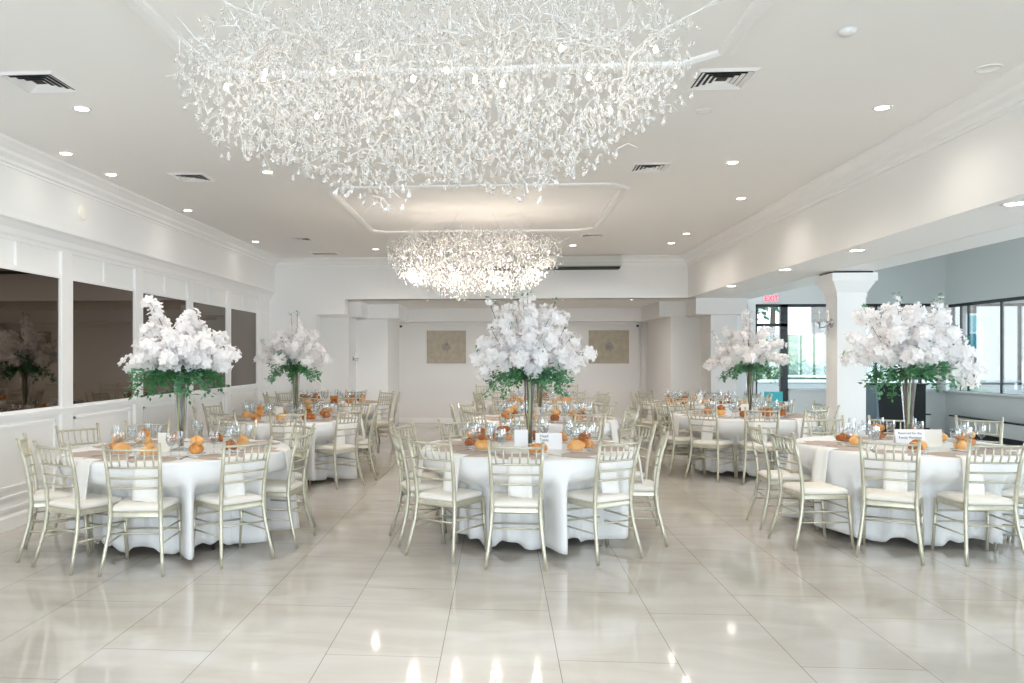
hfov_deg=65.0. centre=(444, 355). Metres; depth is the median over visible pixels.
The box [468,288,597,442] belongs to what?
centrepiece
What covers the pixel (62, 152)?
recessed light
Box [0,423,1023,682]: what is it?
floor
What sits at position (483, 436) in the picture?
bread roll
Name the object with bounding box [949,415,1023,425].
grille
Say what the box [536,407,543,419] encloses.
menu card
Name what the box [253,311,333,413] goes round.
centrepiece
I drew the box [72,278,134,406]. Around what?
wall mirror
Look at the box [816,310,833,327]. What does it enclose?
wall sconce
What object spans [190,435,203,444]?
bread roll
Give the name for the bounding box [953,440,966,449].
bread roll
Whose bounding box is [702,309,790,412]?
centrepiece
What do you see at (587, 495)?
seat cushion
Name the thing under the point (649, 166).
ceiling vent
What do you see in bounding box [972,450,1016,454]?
placemat
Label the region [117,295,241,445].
centrepiece
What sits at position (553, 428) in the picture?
tablecloth
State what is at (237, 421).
placemat
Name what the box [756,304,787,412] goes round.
door
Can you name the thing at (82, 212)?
wall speaker
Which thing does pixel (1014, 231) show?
trim
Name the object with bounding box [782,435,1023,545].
tablecloth
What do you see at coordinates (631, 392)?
chair
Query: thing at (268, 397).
chair
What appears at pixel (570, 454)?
placemat
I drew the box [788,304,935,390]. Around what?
window
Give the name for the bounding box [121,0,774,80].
trim
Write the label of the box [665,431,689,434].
seat cushion
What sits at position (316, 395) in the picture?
chair
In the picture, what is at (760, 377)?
shrub
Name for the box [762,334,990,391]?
bank
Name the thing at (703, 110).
recessed light
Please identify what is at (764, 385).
wall
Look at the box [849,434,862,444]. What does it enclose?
bread roll
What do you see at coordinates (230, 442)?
bread roll
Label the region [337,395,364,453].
chair
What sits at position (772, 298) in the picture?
exit sign
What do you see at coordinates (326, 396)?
menu card
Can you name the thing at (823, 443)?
placemat
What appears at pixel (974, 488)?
napkin
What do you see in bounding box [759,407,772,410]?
bread roll
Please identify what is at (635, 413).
chair
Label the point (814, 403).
chair
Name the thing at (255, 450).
placemat
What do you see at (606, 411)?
chair
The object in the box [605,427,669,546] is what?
chair
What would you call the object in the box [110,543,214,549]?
round table
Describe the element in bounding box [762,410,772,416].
bread roll
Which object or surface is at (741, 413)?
bread roll
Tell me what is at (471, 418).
chair
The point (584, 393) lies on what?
chair
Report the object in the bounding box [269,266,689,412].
wall
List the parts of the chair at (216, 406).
leg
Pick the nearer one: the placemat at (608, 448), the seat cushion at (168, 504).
the seat cushion at (168, 504)
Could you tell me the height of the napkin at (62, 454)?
0.340 m
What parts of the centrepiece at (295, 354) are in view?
stem, stem, stem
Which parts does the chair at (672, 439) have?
leg, leg, seat frame, leg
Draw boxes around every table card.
[535,433,561,449]
[716,404,731,415]
[892,429,925,447]
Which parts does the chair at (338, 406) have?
leg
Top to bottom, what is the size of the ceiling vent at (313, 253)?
0.013 m
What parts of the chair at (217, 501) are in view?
leg, leg, seat frame, leg, rail, rail, rail, rail, leg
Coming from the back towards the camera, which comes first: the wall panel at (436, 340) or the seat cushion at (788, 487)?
the wall panel at (436, 340)
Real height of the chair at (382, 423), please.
0.944 m
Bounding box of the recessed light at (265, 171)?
[261,170,274,173]
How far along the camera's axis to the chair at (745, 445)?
9.73 m
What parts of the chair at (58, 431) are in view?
leg, rail, rail, leg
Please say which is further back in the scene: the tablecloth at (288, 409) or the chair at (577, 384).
the chair at (577, 384)
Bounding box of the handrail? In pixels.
[788,375,883,380]
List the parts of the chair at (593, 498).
seat frame, leg, rail, rail, rail, rail, leg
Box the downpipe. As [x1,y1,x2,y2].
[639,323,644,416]
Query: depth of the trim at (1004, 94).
6.88 m
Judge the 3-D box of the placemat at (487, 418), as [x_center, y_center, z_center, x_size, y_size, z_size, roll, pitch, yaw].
[0.546,0.792,10.112,0.366,0.004,0.366,0,0,4]
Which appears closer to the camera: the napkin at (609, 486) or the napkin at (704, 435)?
the napkin at (609, 486)
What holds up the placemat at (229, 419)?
on the tablecloth at (324, 431)
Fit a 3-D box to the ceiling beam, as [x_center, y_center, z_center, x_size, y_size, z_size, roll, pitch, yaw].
[4.449,-1.709,5.343,1.230,1.270,19.280,0,0,4]
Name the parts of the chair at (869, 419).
leg, rail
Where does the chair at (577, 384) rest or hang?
on the floor
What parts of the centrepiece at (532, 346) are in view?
stem, stem, stem, stem, stem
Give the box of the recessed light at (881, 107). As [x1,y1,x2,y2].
[872,105,892,110]
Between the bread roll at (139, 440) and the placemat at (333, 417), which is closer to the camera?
the bread roll at (139, 440)
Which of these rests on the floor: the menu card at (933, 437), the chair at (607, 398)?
the chair at (607, 398)
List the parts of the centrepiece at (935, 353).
stem, stem, stem, stem, stem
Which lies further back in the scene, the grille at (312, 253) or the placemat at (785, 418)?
the grille at (312, 253)
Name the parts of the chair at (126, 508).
leg, leg, rail, rail, rail, rail, seat frame, leg, leg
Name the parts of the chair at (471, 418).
leg, rail, rail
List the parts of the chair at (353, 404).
leg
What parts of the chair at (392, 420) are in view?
leg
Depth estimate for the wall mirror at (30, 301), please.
7.46 m
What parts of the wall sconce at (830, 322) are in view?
plate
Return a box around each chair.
[15,433,90,561]
[31,439,129,574]
[53,423,100,532]
[98,443,182,576]
[124,419,169,441]
[191,405,202,437]
[194,436,275,568]
[202,402,223,437]
[207,409,238,438]
[217,418,257,439]
[244,400,273,413]
[262,392,271,411]
[266,394,281,411]
[266,427,315,547]
[269,410,308,492]
[275,390,292,401]
[289,420,315,525]
[294,395,317,411]
[302,399,330,412]
[306,389,328,398]
[309,407,364,489]
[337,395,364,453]
[337,403,379,479]
[345,389,366,399]
[351,400,371,470]
[361,393,394,452]
[371,390,393,441]
[374,391,400,435]
[389,427,457,546]
[391,420,440,526]
[404,435,486,563]
[436,417,473,514]
[449,404,459,438]
[456,401,476,434]
[461,407,488,436]
[472,392,483,415]
[473,390,485,414]
[475,384,494,414]
[484,440,547,570]
[491,394,512,414]
[492,390,510,399]
[492,400,519,414]
[499,416,539,434]
[501,384,518,398]
[509,410,545,435]
[533,395,557,411]
[542,400,570,412]
[560,384,577,398]
[562,417,602,439]
[566,390,585,400]
[567,436,644,564]
[573,410,607,439]
[575,394,596,412]
[591,401,616,438]
[595,391,608,416]
[601,393,611,416]
[603,403,640,470]
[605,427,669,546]
[619,407,638,445]
[628,420,657,525]
[630,391,658,441]
[635,393,667,449]
[637,390,656,441]
[653,399,689,467]
[655,401,703,475]
[664,395,691,453]
[666,390,688,399]
[672,397,694,451]
[684,405,735,482]
[706,390,728,399]
[711,396,737,408]
[714,397,742,409]
[736,407,780,483]
[743,391,761,407]
[746,421,818,530]
[751,395,768,409]
[765,393,772,407]
[766,398,794,412]
[767,428,854,550]
[772,406,829,469]
[806,415,845,436]
[807,400,825,436]
[830,405,839,434]
[855,436,924,564]
[868,415,913,434]
[931,439,1023,565]
[954,415,1003,444]
[993,486,1023,550]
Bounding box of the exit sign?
[763,294,780,302]
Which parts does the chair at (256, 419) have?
leg, rail, rail, leg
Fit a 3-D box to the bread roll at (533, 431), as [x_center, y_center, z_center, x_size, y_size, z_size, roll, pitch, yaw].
[0.839,0.741,7.491,0.120,0.091,0.120,0,0,-12]
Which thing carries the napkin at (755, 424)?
on the tablecloth at (731, 429)
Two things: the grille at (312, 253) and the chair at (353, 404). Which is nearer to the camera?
the chair at (353, 404)
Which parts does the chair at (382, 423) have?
seat frame, leg, leg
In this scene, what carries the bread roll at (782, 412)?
on the bread plate
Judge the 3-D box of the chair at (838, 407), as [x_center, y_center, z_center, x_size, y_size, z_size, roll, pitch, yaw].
[4.851,1.087,10.365,0.523,0.944,0.467,0,0,28]
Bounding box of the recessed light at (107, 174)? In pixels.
[104,173,117,175]
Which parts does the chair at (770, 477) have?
leg, leg, seat frame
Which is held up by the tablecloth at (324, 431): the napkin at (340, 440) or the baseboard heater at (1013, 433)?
the napkin at (340, 440)
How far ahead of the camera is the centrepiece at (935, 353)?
6.96 m
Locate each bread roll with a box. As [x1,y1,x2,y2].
[109,440,120,448]
[112,432,124,441]
[113,442,131,453]
[134,435,151,444]
[138,428,149,435]
[140,443,157,455]
[170,432,178,441]
[189,443,203,453]
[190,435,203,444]
[211,432,223,441]
[226,439,236,449]
[237,434,247,444]
[241,411,252,417]
[251,413,260,419]
[254,410,263,415]
[256,405,263,409]
[275,413,284,419]
[300,413,315,419]
[322,407,332,411]
[322,412,330,417]
[330,399,339,403]
[464,437,476,445]
[466,429,477,436]
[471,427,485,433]
[474,440,490,449]
[478,432,489,439]
[493,432,510,440]
[496,426,509,432]
[515,397,523,402]
[529,443,547,453]
[532,430,537,439]
[550,415,558,420]
[552,409,558,414]
[559,432,567,441]
[567,440,584,450]
[569,409,578,416]
[572,413,581,419]
[578,432,591,439]
[579,407,585,411]
[580,439,593,448]
[717,405,724,409]
[717,409,724,415]
[739,411,747,416]
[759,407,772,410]
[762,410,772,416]
[777,409,786,415]
[835,432,850,441]
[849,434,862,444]
[871,424,884,430]
[871,430,884,438]
[907,439,922,449]
[911,439,926,449]
[942,432,947,440]
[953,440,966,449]
[954,432,968,440]
[962,429,974,438]
[965,438,975,446]
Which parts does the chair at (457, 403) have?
leg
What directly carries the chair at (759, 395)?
on the floor
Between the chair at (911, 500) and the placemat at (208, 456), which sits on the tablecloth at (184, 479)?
the placemat at (208, 456)
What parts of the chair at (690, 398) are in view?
leg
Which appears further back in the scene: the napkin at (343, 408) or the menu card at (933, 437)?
the napkin at (343, 408)
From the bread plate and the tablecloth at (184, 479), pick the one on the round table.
the tablecloth at (184, 479)
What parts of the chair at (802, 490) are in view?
leg, rail, rail, rail, rail, leg, seat frame, leg, leg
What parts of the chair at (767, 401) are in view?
rail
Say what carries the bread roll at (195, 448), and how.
on the bread plate
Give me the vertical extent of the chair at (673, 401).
0.944 m
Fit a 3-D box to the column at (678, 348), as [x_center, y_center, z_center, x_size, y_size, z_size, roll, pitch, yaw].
[5.063,0.386,16.637,1.060,2.340,3.300,0,0,4]
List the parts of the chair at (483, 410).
leg, rail, leg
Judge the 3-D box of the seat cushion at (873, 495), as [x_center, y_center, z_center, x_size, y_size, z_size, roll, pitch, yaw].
[3.525,1.093,6.305,0.410,0.053,0.390,0,0,32]
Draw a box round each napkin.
[52,453,72,491]
[71,458,101,499]
[132,460,157,501]
[217,456,244,496]
[229,424,239,437]
[274,447,294,483]
[283,422,299,447]
[329,420,344,445]
[342,404,353,414]
[353,417,365,439]
[371,403,381,420]
[417,447,436,482]
[422,440,444,471]
[442,453,467,492]
[484,421,498,436]
[486,402,491,413]
[508,457,532,497]
[575,424,586,434]
[589,455,619,492]
[605,420,618,442]
[608,417,621,440]
[625,447,643,482]
[647,403,653,420]
[668,412,679,431]
[673,414,684,436]
[701,417,715,440]
[752,419,766,442]
[786,441,805,472]
[791,418,807,437]
[811,446,838,482]
[883,453,907,491]
[955,455,984,494]
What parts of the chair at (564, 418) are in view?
leg, rail, leg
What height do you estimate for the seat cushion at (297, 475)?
0.053 m
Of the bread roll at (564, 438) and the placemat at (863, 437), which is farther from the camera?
the placemat at (863, 437)
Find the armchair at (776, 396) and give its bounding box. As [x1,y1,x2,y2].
[764,392,782,409]
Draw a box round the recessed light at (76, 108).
[71,106,91,111]
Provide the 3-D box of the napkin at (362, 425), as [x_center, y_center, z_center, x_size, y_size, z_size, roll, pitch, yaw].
[-1.081,0.950,10.203,0.155,0.340,0.170,0,0,1]
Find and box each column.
[319,317,398,429]
[647,315,736,427]
[815,272,877,435]
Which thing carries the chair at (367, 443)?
on the floor
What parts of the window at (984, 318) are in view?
pane, pane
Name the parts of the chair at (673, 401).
leg, rail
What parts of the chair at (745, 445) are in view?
leg, leg, seat frame, rail, rail, leg, leg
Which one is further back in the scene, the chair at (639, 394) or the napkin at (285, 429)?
the chair at (639, 394)
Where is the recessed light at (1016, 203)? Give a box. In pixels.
[999,201,1023,206]
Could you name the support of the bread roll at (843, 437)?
on the bread plate
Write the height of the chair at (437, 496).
0.944 m
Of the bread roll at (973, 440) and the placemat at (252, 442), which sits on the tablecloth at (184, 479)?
the placemat at (252, 442)
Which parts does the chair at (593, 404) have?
leg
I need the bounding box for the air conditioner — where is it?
[431,255,621,270]
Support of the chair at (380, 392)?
on the floor
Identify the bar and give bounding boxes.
[866,383,926,434]
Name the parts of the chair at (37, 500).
leg, leg, seat frame, leg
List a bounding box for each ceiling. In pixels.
[0,0,1023,257]
[348,298,693,307]
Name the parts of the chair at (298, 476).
leg, rail, leg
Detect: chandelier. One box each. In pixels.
[165,0,723,212]
[387,212,569,299]
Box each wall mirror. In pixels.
[0,264,60,414]
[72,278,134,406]
[143,291,187,397]
[193,300,226,391]
[231,307,256,387]
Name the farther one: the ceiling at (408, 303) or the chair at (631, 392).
the ceiling at (408, 303)
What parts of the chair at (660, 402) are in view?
leg, leg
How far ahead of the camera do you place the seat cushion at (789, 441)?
9.98 m
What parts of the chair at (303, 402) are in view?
rail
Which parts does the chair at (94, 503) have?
leg, rail, rail, rail, rail, leg, seat frame, leg, leg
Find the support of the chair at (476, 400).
on the floor
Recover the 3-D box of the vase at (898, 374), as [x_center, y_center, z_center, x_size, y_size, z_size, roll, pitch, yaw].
[4.126,0.471,7.109,0.164,0.645,0.164,0,0,4]
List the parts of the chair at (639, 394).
leg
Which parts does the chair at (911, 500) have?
leg, leg, rail, rail, rail, rail, seat frame, leg, leg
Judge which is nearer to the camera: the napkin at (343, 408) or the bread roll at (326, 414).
the bread roll at (326, 414)
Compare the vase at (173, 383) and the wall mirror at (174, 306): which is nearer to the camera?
the vase at (173, 383)
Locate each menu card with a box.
[158,433,169,451]
[275,407,282,419]
[324,394,329,402]
[514,430,527,446]
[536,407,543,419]
[696,394,702,403]
[741,404,748,415]
[924,429,941,447]
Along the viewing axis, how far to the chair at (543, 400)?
11.24 m
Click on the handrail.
(792, 376)
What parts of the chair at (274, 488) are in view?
seat frame, leg, rail, leg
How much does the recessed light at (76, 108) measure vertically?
0.006 m
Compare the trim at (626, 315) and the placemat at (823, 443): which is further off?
the trim at (626, 315)
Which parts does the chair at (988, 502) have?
leg, leg, seat frame, leg, rail, rail, rail, rail, leg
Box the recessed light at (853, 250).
[847,249,867,251]
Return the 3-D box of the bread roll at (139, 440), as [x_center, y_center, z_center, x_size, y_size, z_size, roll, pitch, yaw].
[-2.664,0.741,7.085,0.151,0.102,0.086,0,0,-12]
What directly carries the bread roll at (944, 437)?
on the bread plate
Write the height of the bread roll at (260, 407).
0.070 m
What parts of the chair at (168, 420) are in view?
leg, rail, leg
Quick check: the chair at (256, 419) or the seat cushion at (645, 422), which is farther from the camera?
the seat cushion at (645, 422)
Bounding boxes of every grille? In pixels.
[312,253,335,254]
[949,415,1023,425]
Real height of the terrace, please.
0.100 m
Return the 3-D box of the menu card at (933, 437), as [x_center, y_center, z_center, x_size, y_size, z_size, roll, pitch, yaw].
[4.256,0.717,6.960,0.150,0.155,0.040,0,0,4]
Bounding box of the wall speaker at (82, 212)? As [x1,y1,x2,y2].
[78,205,86,219]
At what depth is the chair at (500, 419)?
8.14 m
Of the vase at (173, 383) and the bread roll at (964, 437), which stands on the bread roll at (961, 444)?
the bread roll at (964, 437)
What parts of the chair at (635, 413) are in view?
leg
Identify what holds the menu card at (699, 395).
on the tablecloth at (699, 406)
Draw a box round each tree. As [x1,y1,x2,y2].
[757,307,773,313]
[757,307,778,340]
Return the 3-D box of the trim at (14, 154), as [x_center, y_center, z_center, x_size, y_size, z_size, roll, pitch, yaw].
[-3.811,-1.749,5.780,0.170,0.190,19.000,0,0,4]
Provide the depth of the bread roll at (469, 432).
6.94 m
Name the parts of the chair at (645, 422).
leg, leg, seat frame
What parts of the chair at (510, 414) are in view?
leg, rail, leg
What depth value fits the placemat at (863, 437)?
7.85 m
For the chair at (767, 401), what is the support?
on the floor
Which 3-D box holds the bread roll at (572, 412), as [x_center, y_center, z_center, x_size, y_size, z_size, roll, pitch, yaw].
[1.684,0.741,10.351,0.151,0.102,0.086,0,0,-42]
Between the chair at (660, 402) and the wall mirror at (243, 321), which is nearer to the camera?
the chair at (660, 402)
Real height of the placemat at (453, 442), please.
0.004 m
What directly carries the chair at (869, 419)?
on the floor
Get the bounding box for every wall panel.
[427,331,465,362]
[589,330,628,362]
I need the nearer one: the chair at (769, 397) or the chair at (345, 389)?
the chair at (769, 397)
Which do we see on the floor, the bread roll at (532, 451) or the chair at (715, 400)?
the chair at (715, 400)
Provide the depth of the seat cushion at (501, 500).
5.92 m
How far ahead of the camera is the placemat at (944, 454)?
6.42 m
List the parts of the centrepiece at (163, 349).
stem, stem, stem, stem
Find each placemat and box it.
[73,451,112,456]
[83,455,132,460]
[92,443,134,447]
[128,457,177,462]
[197,453,243,459]
[204,438,236,441]
[217,418,244,420]
[237,421,263,422]
[239,447,277,452]
[249,441,279,445]
[273,421,303,423]
[312,420,333,421]
[331,417,356,418]
[433,446,468,450]
[435,441,464,444]
[453,451,493,456]
[476,417,498,419]
[498,454,539,459]
[561,452,605,457]
[582,420,606,421]
[587,417,611,419]
[591,446,627,450]
[592,440,613,444]
[680,412,700,413]
[707,416,732,418]
[773,417,802,419]
[787,415,813,417]
[800,441,840,445]
[822,446,865,450]
[834,435,870,438]
[872,450,922,455]
[928,452,981,457]
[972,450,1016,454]
[986,448,1020,449]
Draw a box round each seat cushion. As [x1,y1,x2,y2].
[33,488,88,501]
[49,493,122,509]
[113,497,178,511]
[196,491,261,505]
[266,479,302,491]
[295,472,301,478]
[315,443,354,450]
[358,438,371,444]
[363,420,387,424]
[381,418,393,421]
[401,479,442,491]
[404,470,439,478]
[419,487,481,501]
[494,493,537,507]
[567,487,628,502]
[603,439,628,442]
[629,470,644,477]
[629,479,654,490]
[641,420,667,424]
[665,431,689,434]
[667,435,700,440]
[693,439,732,445]
[738,441,772,447]
[758,470,810,480]
[778,440,792,445]
[782,482,847,493]
[866,487,921,502]
[937,491,1012,504]
[1002,486,1023,498]
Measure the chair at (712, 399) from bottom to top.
0.944 m
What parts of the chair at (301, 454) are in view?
leg, rail, rail, rail, leg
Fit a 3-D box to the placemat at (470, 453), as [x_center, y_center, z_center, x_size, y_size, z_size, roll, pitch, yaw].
[0.233,0.792,6.482,0.366,0.004,0.366,0,0,4]
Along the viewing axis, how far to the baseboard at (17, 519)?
7.26 m
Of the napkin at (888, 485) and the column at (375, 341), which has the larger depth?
the column at (375, 341)
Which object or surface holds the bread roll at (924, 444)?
on the bread plate
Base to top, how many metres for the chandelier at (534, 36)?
1.478 m
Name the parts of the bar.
panel, panel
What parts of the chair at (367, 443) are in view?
seat frame, leg, leg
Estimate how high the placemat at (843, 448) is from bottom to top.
0.004 m
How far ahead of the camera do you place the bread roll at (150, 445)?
6.29 m
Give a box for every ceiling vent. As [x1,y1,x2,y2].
[0,70,83,92]
[167,172,215,181]
[285,237,314,240]
[310,252,339,254]
[580,233,606,237]
[627,162,673,172]
[683,67,762,89]
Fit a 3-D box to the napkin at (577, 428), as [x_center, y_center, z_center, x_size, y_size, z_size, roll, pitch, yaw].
[1.570,0.950,9.279,0.170,0.340,0.155,0,0,-20]
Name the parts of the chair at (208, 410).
leg, rail, leg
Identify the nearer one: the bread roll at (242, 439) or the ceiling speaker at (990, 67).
the ceiling speaker at (990, 67)
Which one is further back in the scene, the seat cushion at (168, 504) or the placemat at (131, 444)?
the placemat at (131, 444)
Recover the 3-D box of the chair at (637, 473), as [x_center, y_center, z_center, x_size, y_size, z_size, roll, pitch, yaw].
[1.663,1.087,7.498,0.523,0.944,0.467,0,0,-16]
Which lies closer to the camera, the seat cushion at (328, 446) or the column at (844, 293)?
the seat cushion at (328, 446)
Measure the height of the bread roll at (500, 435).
0.084 m
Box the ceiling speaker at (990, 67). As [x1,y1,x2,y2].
[974,64,1003,72]
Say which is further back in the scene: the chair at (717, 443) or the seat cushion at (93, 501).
the chair at (717, 443)
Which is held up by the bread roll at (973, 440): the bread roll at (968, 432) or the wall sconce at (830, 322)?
the bread roll at (968, 432)
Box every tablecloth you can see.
[58,438,299,559]
[214,413,360,480]
[278,400,386,437]
[423,437,637,554]
[471,414,618,439]
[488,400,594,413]
[643,401,757,449]
[672,411,819,475]
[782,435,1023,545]
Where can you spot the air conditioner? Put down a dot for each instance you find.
(577, 262)
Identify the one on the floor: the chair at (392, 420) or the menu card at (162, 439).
the chair at (392, 420)
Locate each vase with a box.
[172,383,188,449]
[898,374,916,427]
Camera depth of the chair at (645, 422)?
13.09 m
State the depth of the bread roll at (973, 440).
6.89 m
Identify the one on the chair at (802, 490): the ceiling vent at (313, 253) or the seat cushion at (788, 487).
the seat cushion at (788, 487)
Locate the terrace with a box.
[976,384,1023,394]
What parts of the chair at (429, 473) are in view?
leg, rail, leg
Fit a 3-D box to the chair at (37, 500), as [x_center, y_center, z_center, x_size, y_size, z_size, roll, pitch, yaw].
[-3.070,1.087,6.330,0.523,0.944,0.467,0,0,-21]
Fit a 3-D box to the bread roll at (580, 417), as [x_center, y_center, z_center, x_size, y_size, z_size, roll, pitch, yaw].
[1.625,0.741,9.777,0.120,0.091,0.120,0,0,-17]
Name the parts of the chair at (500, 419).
rail, leg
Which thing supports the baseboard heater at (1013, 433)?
on the floor
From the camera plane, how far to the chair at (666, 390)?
14.59 m
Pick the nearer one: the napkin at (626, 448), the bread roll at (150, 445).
the bread roll at (150, 445)
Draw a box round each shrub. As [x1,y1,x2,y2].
[757,336,775,378]
[773,358,825,379]
[866,361,933,379]
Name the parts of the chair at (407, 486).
leg, leg, seat frame, leg, leg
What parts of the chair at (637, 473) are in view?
leg, rail, leg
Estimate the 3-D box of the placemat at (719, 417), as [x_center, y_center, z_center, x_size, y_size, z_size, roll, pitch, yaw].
[3.529,0.792,10.298,0.366,0.004,0.366,0,0,4]
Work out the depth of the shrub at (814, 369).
22.98 m
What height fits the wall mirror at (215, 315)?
1.330 m
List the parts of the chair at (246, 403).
rail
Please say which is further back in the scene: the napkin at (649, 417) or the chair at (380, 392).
the chair at (380, 392)
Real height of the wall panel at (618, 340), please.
0.760 m
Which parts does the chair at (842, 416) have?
leg, rail, rail, leg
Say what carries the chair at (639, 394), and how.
on the floor
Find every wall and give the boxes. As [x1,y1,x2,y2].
[0,164,274,289]
[0,238,268,516]
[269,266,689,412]
[399,322,646,418]
[737,255,944,431]
[757,379,956,410]
[945,237,1023,432]
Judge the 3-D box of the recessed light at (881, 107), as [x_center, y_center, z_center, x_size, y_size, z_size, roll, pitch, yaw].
[3.252,-1.840,5.938,0.140,0.006,0.140,0,0,4]
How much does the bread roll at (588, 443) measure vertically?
0.084 m
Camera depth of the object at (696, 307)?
15.04 m
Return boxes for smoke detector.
[837,26,858,37]
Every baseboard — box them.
[0,507,55,532]
[399,418,632,423]
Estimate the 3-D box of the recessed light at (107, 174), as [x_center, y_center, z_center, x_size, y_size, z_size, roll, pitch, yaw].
[-3.381,-1.840,8.126,0.140,0.006,0.140,0,0,4]
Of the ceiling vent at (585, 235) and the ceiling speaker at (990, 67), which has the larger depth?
the ceiling vent at (585, 235)
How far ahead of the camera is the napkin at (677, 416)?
10.65 m
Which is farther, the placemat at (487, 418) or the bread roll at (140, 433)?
the placemat at (487, 418)
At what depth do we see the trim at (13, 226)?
8.91 m
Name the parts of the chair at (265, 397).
leg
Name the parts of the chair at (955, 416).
leg, rail, rail, rail, leg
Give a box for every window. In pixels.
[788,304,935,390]
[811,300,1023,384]
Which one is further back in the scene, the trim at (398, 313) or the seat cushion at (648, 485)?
the trim at (398, 313)
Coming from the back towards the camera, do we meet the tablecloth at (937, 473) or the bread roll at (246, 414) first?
the bread roll at (246, 414)
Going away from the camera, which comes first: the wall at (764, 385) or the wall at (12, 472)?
the wall at (12, 472)
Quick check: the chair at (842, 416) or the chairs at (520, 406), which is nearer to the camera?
the chair at (842, 416)
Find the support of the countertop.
on the bar
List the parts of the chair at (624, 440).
leg, leg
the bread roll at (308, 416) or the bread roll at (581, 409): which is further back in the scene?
the bread roll at (581, 409)
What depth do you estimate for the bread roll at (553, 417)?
9.63 m
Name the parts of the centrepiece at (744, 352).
stem, stem, stem, stem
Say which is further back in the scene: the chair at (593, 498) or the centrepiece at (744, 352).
the centrepiece at (744, 352)
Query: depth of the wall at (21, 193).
8.90 m
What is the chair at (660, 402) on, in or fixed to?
on the floor
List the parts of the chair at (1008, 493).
seat frame, leg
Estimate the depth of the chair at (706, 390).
14.43 m
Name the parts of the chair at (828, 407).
leg, leg, rail, leg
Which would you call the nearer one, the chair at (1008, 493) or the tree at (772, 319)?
the chair at (1008, 493)
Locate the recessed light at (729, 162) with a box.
[725,161,739,164]
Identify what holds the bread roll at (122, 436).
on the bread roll
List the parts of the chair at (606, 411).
leg, rail, leg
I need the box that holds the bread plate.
[186,452,205,455]
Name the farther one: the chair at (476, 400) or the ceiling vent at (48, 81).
the chair at (476, 400)
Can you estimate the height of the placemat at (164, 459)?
0.004 m
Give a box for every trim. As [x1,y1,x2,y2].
[0,133,280,268]
[0,209,275,300]
[0,241,270,513]
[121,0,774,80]
[275,255,686,268]
[319,302,409,322]
[326,182,629,233]
[408,307,640,324]
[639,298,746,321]
[681,62,1023,265]
[728,222,1023,298]
[789,389,1023,397]
[820,271,872,275]
[936,303,945,391]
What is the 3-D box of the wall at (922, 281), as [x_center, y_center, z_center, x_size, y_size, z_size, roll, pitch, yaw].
[7.826,-0.344,16.589,5.300,3.800,0.250,0,0,4]
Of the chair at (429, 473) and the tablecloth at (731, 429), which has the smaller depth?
the chair at (429, 473)
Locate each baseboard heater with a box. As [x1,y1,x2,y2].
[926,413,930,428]
[949,415,1023,444]
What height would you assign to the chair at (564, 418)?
0.944 m
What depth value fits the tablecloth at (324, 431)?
9.74 m
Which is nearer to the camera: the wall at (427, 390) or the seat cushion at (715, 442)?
the seat cushion at (715, 442)
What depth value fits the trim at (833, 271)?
10.06 m
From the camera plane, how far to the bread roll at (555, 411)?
9.63 m
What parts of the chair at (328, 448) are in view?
seat frame, leg, rail, leg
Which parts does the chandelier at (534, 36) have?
bulb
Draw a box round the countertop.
[866,383,926,384]
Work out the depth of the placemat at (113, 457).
6.23 m
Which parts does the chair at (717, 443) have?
leg, rail, rail, rail, rail, leg, seat frame, leg, leg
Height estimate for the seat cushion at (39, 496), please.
0.053 m
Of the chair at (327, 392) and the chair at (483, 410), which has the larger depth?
the chair at (327, 392)
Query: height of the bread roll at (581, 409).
0.073 m
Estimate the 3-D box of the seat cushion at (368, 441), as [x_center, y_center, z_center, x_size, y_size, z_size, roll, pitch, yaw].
[-1.133,1.093,10.229,0.390,0.053,0.410,0,0,-1]
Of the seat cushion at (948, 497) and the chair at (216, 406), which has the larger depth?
the chair at (216, 406)
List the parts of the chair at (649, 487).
seat frame, leg, leg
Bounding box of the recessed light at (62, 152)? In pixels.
[57,151,73,155]
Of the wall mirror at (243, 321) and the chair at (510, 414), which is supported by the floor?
the chair at (510, 414)
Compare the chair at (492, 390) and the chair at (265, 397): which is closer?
the chair at (265, 397)
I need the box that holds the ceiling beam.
[688,106,1023,298]
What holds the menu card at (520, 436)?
on the tablecloth at (561, 475)
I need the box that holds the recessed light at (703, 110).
[694,108,713,113]
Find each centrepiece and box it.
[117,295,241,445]
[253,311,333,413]
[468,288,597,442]
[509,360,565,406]
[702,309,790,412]
[839,291,989,428]
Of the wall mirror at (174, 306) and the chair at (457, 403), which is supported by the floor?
the chair at (457, 403)
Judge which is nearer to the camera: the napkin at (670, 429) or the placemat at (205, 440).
the placemat at (205, 440)
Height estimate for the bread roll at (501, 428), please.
0.064 m
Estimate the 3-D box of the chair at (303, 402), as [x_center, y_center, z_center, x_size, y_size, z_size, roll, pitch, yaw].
[-1.849,1.087,11.118,0.467,0.944,0.523,0,0,9]
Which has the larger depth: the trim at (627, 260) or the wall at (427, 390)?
the wall at (427, 390)
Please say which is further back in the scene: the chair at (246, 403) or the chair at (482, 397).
the chair at (482, 397)
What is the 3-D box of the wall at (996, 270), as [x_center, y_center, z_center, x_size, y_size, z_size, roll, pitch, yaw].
[9.605,-0.344,5.829,0.250,3.800,20.970,0,0,4]
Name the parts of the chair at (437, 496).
leg, rail, rail, rail, rail, leg, seat frame, leg, leg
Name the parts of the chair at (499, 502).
leg, leg, rail, rail, rail, rail, seat frame, leg, leg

